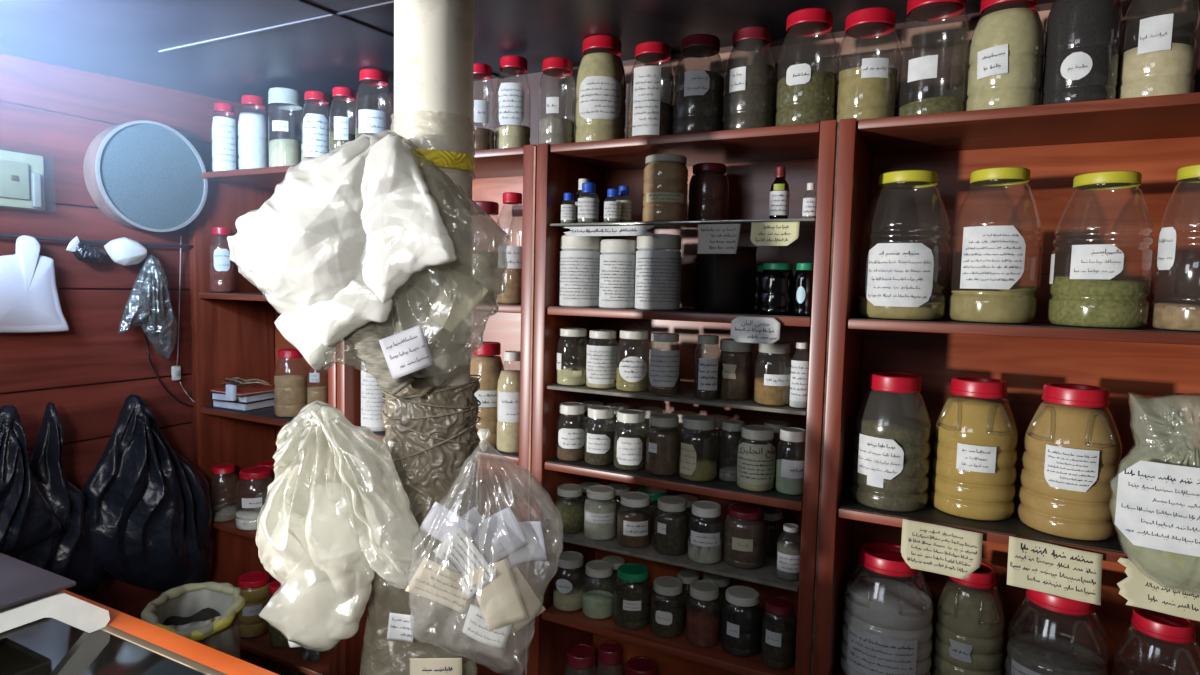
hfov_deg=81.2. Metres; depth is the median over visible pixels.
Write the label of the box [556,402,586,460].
glass jar
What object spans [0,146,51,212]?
box
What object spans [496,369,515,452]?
powder
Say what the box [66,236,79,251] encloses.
scrap
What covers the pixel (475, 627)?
paper slip
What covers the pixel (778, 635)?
glass jar
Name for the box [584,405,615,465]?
glass jar
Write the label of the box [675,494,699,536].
glass jar
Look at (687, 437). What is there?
glass jar
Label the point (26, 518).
bag
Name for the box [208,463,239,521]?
storage jar
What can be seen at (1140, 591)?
paper tag
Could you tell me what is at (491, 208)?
storage jar
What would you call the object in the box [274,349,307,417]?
storage jar
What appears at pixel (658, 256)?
tub
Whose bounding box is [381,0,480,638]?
support pole
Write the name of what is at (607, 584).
glass jar
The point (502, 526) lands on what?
paper slip
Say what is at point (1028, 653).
plastic jar
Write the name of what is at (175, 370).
switch
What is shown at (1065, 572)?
paper tag
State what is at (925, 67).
storage jar
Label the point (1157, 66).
storage jar
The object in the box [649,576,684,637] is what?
glass jar
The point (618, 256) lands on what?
tub
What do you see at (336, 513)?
bag
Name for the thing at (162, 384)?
cable
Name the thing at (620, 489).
glass jar
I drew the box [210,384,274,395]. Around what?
notebook
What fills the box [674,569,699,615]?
glass jar
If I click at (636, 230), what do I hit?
paper tag
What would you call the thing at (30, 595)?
weighing scale
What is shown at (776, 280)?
storage jar
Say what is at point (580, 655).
glass jar
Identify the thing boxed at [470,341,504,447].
storage jar
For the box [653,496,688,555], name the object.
glass jar
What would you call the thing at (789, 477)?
glass jar
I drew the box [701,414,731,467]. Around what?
glass jar
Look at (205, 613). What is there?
sack
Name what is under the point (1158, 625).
plastic jar
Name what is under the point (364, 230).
bag
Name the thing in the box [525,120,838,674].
shelving unit
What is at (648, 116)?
storage jar
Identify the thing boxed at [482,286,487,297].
paper slip
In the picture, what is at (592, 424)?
glass jar
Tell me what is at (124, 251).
bundle
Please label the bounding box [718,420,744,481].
glass jar
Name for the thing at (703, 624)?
glass jar
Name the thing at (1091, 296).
plastic jar
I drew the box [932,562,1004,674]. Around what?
plastic jar
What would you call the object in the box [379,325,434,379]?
paper slip
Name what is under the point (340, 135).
storage jar
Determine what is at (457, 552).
paper slip
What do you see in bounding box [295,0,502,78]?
trim
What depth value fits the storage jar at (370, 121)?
2.16 m
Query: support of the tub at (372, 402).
on the shelving unit at (497, 172)
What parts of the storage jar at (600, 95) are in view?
lid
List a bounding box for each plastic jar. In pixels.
[838,541,933,674]
[850,372,930,511]
[857,170,949,320]
[929,376,1018,520]
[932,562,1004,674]
[947,167,1041,323]
[1004,589,1108,674]
[1017,383,1122,540]
[1047,171,1154,328]
[1111,607,1199,674]
[1150,165,1199,331]
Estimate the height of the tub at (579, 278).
0.190 m
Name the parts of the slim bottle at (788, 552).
lid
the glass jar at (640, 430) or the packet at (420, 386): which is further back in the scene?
the glass jar at (640, 430)
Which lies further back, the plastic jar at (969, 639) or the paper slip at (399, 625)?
the plastic jar at (969, 639)
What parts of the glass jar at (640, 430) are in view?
lid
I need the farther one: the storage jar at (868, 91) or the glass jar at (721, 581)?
the glass jar at (721, 581)
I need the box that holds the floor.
[270,666,298,674]
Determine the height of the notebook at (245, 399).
0.028 m
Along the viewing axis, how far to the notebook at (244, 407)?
2.54 m
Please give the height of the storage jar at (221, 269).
0.235 m
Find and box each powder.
[209,249,234,292]
[361,425,385,431]
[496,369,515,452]
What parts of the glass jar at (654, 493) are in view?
lid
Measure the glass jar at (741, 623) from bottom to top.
0.145 m
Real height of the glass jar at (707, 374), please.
0.154 m
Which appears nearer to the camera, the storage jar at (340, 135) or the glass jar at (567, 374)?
the glass jar at (567, 374)
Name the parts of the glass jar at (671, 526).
lid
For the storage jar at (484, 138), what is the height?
0.246 m
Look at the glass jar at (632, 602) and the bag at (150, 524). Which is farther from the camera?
the bag at (150, 524)
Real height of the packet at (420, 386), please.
0.156 m
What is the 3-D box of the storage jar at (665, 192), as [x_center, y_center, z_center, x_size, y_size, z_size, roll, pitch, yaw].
[0.166,-0.373,1.776,0.114,0.166,0.115,0,4,-14]
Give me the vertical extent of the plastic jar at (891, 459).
0.294 m
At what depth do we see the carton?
1.71 m
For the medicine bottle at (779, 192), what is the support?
on the shelving unit at (751, 157)
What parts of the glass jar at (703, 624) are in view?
lid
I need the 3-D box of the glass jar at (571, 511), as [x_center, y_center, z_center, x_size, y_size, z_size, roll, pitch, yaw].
[-0.084,0.475,1.949,0.085,0.120,0.085,4,5,27]
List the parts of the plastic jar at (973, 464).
lid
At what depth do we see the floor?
2.89 m
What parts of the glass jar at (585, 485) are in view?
lid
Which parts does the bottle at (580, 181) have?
lid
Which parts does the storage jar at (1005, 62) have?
lid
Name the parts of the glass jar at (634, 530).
lid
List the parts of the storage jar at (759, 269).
lid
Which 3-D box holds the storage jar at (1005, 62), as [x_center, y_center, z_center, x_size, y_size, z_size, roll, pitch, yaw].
[0.833,-0.577,1.440,0.134,0.243,0.136,4,5,27]
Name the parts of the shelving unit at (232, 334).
shelf, panel, shelf, shelf, shelf, shelf, panel, panel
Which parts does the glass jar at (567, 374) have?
lid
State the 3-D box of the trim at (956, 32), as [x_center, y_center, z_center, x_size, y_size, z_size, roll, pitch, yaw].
[0.951,-0.722,1.626,2.250,0.045,0.025,4,5,27]
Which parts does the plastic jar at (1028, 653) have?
lid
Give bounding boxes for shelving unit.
[189,165,337,674]
[337,144,536,674]
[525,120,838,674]
[813,92,1199,674]
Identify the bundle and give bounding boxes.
[72,239,105,263]
[104,237,146,265]
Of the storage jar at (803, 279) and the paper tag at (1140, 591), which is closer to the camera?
the paper tag at (1140, 591)
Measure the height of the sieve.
0.363 m
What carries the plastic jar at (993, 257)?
on the shelving unit at (1154, 137)
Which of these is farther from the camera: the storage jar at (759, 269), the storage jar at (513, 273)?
the storage jar at (513, 273)
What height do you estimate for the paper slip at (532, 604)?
0.107 m
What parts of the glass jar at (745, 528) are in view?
lid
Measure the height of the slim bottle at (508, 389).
0.284 m
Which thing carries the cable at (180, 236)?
attached to the wall at (88, 370)
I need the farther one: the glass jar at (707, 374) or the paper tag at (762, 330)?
the glass jar at (707, 374)
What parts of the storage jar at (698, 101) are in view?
lid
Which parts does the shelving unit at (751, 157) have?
filler strip, panel, shelf, thin shelf, shelf, thin shelf, shelf, glass shelf, shelf, panel, panel, filler strip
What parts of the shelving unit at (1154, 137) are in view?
panel, shelf, shelf, shelf, shelf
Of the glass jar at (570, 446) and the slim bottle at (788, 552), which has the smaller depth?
the slim bottle at (788, 552)
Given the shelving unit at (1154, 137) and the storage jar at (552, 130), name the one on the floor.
the shelving unit at (1154, 137)
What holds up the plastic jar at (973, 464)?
on the shelving unit at (1154, 137)
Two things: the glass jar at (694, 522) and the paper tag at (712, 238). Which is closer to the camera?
the paper tag at (712, 238)
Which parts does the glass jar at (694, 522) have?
lid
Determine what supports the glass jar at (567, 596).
on the shelving unit at (751, 157)
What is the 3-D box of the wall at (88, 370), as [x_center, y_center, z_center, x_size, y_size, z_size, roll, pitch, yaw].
[-1.732,0.276,2.153,0.030,2.288,1.630,4,5,27]
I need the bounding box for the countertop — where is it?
[0,589,278,674]
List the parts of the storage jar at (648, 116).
lid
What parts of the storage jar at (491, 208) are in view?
lid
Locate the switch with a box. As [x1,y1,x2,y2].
[171,366,180,380]
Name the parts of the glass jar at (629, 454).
lid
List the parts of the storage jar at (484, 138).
lid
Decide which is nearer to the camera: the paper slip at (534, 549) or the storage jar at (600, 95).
the paper slip at (534, 549)
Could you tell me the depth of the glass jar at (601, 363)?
1.83 m
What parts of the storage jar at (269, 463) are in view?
lid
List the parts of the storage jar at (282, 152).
lid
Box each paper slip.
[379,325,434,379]
[387,613,414,642]
[405,557,474,613]
[410,658,461,674]
[419,501,477,541]
[433,527,496,598]
[462,507,504,552]
[462,604,511,648]
[467,558,527,630]
[472,507,528,563]
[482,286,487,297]
[508,521,546,565]
[511,566,545,630]
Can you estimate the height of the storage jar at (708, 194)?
0.162 m
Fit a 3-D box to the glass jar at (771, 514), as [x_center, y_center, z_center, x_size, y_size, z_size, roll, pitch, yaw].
[0.439,0.503,1.831,0.086,0.108,0.086,4,5,27]
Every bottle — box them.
[496,351,519,452]
[561,193,575,222]
[575,179,591,222]
[578,182,598,222]
[604,189,620,221]
[616,186,631,221]
[769,166,789,218]
[776,523,800,580]
[789,342,808,407]
[802,183,816,217]
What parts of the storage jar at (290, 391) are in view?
lid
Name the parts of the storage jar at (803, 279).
lid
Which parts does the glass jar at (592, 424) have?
lid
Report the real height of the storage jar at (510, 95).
0.277 m
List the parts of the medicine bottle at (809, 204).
lid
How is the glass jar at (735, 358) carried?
on the shelving unit at (751, 157)
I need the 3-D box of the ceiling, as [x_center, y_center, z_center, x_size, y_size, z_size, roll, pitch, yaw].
[0.536,-0.715,1.065,4.943,0.106,1.460,4,5,27]
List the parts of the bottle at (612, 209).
lid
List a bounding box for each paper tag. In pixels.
[563,225,653,235]
[697,224,740,253]
[731,316,779,343]
[750,222,799,245]
[901,519,982,578]
[1007,536,1102,604]
[1117,558,1199,620]
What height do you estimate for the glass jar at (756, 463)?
0.146 m
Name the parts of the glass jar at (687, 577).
lid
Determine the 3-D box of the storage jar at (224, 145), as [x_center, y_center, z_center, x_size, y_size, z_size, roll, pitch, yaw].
[-1.345,-0.710,2.509,0.087,0.244,0.087,4,5,27]
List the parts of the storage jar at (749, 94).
lid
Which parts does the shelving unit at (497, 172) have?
panel, shelf, shelf, shelf, panel, shelf, shelf, panel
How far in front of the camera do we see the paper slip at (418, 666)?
1.20 m
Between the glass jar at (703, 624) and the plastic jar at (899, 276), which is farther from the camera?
the glass jar at (703, 624)
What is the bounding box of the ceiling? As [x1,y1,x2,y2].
[0,0,1053,108]
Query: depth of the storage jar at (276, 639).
2.50 m
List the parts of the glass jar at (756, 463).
lid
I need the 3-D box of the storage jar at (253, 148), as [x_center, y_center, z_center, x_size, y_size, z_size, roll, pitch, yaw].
[-1.211,-0.709,2.451,0.100,0.256,0.100,5,6,40]
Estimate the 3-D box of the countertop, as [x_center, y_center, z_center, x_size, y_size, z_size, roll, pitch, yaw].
[-1.125,1.005,1.083,1.630,1.022,0.597,4,5,27]
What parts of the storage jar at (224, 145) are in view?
lid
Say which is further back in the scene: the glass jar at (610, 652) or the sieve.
the sieve
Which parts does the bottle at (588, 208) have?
lid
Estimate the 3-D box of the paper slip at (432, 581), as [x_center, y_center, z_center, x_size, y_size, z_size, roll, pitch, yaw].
[-0.263,0.421,1.183,0.130,0.112,0.024,1,4,-10]
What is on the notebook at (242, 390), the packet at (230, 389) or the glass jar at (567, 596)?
the packet at (230, 389)
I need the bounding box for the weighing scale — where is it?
[0,553,109,638]
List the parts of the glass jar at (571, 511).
lid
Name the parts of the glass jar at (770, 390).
lid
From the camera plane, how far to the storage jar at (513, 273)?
1.95 m
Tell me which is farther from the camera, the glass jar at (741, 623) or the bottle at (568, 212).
the bottle at (568, 212)
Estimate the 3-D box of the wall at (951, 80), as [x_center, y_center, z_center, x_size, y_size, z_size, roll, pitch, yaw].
[0.820,0.364,1.791,4.913,2.288,0.030,4,5,27]
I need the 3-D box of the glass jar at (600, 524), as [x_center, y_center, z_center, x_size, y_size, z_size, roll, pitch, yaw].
[0.001,0.476,1.905,0.090,0.130,0.092,4,5,27]
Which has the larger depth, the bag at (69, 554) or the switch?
the switch
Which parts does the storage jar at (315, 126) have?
lid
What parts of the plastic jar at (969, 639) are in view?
lid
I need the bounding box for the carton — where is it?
[695,246,756,312]
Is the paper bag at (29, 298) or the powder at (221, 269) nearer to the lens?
the paper bag at (29, 298)
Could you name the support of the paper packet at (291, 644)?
in the bag at (336, 513)
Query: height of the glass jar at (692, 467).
0.153 m
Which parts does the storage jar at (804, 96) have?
lid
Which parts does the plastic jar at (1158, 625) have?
lid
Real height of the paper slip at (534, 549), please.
0.080 m
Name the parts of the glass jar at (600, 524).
lid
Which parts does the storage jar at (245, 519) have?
lid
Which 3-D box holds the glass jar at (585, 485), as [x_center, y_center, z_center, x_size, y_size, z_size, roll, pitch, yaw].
[-0.029,0.481,2.068,0.078,0.094,0.078,4,5,27]
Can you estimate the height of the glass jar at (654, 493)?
0.110 m
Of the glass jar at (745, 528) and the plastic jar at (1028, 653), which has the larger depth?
the glass jar at (745, 528)
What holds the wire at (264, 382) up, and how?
on the notebook at (242, 390)
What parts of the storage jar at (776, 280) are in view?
lid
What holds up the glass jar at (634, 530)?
on the shelving unit at (751, 157)
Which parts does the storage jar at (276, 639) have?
lid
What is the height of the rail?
0.015 m
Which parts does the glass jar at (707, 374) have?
lid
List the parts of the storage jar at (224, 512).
lid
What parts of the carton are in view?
carton lid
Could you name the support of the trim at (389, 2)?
attached to the ceiling
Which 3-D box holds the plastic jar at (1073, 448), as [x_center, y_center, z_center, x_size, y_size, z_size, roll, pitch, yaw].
[0.969,0.248,1.441,0.175,0.296,0.176,4,5,27]
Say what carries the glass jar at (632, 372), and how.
on the shelving unit at (751, 157)
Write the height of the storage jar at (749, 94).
0.245 m
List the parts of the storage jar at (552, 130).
lid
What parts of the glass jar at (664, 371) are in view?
lid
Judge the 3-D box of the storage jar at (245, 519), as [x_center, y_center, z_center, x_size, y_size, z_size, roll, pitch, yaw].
[-1.247,0.579,2.537,0.137,0.206,0.137,4,5,27]
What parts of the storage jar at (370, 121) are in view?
lid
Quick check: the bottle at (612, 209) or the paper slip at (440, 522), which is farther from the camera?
the bottle at (612, 209)
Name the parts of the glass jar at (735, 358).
lid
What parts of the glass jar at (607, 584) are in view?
lid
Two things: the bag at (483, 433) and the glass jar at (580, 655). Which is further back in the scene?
the glass jar at (580, 655)
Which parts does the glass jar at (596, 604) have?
lid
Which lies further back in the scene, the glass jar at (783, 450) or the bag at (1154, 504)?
the glass jar at (783, 450)
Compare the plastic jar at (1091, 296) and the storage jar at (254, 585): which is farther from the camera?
the storage jar at (254, 585)
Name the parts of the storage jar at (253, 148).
lid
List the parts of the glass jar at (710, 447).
lid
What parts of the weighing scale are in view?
platter, leg frame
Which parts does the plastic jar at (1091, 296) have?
lid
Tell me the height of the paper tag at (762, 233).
0.054 m
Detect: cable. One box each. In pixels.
[140,262,192,407]
[176,236,181,365]
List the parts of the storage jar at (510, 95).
lid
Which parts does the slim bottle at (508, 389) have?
lid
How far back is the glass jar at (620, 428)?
1.98 m
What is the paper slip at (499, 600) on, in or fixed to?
in the bag at (483, 433)
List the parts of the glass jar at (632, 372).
lid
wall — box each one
[0,53,267,619]
[266,2,1199,674]
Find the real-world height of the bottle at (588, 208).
0.104 m
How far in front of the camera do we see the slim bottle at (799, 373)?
1.60 m
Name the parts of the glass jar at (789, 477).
lid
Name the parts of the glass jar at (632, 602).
lid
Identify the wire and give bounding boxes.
[219,380,251,386]
[225,379,258,384]
[226,377,271,385]
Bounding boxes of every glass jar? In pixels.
[553,551,585,611]
[554,484,584,533]
[556,328,588,385]
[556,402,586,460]
[563,643,597,673]
[577,482,600,504]
[579,401,604,443]
[582,560,614,618]
[583,485,616,540]
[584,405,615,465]
[586,330,618,388]
[596,641,622,670]
[598,556,626,594]
[603,403,630,436]
[607,484,631,521]
[613,409,646,470]
[613,563,650,628]
[616,330,649,391]
[616,492,651,547]
[626,656,655,674]
[634,407,662,439]
[634,486,666,532]
[645,413,680,475]
[647,333,680,394]
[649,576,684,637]
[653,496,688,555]
[671,411,697,455]
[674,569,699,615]
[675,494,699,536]
[678,415,718,481]
[685,580,720,647]
[687,500,722,563]
[694,335,719,398]
[699,572,730,621]
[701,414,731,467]
[718,338,752,399]
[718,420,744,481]
[720,585,761,656]
[723,503,766,568]
[736,425,775,491]
[754,342,791,405]
[760,506,784,554]
[761,420,790,477]
[761,596,795,668]
[775,427,805,494]
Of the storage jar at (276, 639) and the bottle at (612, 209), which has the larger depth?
the storage jar at (276, 639)
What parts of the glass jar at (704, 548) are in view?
lid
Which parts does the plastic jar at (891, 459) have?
lid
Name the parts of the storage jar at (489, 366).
lid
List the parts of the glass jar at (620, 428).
lid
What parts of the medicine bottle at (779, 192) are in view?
lid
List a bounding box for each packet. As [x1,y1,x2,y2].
[225,384,236,400]
[288,641,300,647]
[344,321,414,395]
[407,377,434,397]
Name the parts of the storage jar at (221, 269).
lid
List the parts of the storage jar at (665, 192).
lid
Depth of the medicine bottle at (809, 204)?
1.57 m
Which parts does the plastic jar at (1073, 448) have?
lid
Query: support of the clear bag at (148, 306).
hanging from the rail
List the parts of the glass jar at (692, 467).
lid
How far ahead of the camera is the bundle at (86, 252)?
2.18 m
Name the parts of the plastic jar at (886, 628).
lid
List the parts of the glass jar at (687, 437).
lid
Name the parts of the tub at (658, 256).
lid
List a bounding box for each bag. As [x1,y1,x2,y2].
[0,235,68,332]
[0,405,61,554]
[14,402,108,595]
[83,393,212,591]
[118,254,177,359]
[227,130,509,386]
[255,400,427,651]
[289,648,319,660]
[407,428,562,674]
[1109,392,1199,595]
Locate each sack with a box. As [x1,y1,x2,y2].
[141,582,245,658]
[360,572,477,674]
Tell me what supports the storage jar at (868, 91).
on the shelving unit at (1154, 137)
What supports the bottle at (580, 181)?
on the shelving unit at (751, 157)
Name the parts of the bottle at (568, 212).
lid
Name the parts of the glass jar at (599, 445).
lid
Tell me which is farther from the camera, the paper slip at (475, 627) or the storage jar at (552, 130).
the storage jar at (552, 130)
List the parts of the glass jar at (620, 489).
lid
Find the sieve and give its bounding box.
[83,120,207,231]
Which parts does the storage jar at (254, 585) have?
lid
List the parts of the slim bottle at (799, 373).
lid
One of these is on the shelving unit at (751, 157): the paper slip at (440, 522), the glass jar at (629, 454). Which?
the glass jar at (629, 454)
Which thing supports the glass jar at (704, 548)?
on the shelving unit at (751, 157)
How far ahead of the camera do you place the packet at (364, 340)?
1.21 m
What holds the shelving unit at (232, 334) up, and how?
on the floor
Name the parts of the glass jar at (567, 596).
lid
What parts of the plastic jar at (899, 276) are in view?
lid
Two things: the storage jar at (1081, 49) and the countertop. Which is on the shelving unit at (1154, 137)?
the storage jar at (1081, 49)
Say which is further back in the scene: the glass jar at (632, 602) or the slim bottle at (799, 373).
the glass jar at (632, 602)
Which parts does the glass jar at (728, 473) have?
lid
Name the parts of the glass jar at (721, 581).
lid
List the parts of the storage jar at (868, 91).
lid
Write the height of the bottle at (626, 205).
0.099 m
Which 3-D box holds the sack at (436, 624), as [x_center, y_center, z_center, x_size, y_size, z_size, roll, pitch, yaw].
[-0.327,0.534,1.261,0.212,0.254,0.068,2,4,6]
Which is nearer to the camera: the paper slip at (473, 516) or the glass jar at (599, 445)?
the paper slip at (473, 516)
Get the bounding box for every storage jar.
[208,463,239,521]
[209,227,234,292]
[211,102,238,171]
[235,466,273,530]
[237,571,270,637]
[238,95,269,169]
[255,460,274,507]
[268,87,302,166]
[268,580,288,647]
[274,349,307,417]
[301,91,332,158]
[307,369,327,403]
[329,87,358,151]
[355,69,392,138]
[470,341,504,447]
[473,63,494,149]
[474,201,499,221]
[495,55,530,148]
[497,192,521,303]
[538,57,574,143]
[574,35,626,142]
[627,41,674,137]
[642,154,687,221]
[672,34,724,134]
[688,163,728,220]
[723,26,775,130]
[754,265,762,312]
[758,263,794,314]
[775,8,837,125]
[793,263,813,315]
[836,7,898,121]
[896,0,969,115]
[965,0,1043,110]
[1040,0,1122,104]
[1116,0,1199,98]
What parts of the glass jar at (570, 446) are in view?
lid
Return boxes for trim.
[158,1,393,52]
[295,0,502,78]
[623,0,1199,82]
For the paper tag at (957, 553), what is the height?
0.100 m
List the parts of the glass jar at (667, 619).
lid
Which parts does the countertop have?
glass, metal trim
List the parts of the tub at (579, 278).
lid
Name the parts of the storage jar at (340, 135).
lid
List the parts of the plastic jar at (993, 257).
lid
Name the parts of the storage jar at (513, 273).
lid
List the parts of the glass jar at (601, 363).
lid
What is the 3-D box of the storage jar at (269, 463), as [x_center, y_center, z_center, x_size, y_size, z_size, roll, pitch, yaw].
[-1.278,0.576,2.710,0.105,0.186,0.105,4,5,27]
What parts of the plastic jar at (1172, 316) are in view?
lid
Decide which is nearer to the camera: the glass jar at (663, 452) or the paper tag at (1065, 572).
the paper tag at (1065, 572)
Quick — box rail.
[0,233,193,247]
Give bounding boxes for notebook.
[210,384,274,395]
[210,392,273,403]
[212,399,274,411]
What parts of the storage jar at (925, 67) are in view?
lid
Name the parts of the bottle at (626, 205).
lid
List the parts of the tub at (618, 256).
lid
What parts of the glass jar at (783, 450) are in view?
lid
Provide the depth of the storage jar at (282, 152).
2.34 m
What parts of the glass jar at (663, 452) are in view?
lid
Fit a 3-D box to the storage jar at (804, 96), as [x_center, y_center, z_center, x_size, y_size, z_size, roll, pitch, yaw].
[0.478,-0.608,1.615,0.135,0.260,0.137,4,5,27]
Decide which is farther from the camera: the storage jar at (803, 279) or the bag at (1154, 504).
the storage jar at (803, 279)
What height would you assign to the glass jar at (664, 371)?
0.153 m
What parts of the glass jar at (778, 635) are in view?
lid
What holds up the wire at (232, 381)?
on the notebook at (242, 390)
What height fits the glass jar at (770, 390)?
0.146 m
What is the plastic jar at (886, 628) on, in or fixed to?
on the shelving unit at (1154, 137)
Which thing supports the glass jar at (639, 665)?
on the shelving unit at (751, 157)
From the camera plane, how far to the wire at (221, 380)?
2.60 m
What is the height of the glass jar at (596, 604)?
0.136 m
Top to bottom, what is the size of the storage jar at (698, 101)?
0.241 m
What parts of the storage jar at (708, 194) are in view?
lid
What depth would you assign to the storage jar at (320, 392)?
2.42 m
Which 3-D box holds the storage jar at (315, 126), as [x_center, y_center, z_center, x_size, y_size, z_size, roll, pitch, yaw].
[-0.933,-0.682,2.308,0.100,0.239,0.100,4,5,27]
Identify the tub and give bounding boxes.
[361,360,385,431]
[559,235,601,306]
[599,239,636,308]
[635,234,680,309]
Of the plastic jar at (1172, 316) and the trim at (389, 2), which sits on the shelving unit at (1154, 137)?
the plastic jar at (1172, 316)
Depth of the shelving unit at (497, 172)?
2.26 m
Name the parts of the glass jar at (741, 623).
lid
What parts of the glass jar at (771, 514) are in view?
lid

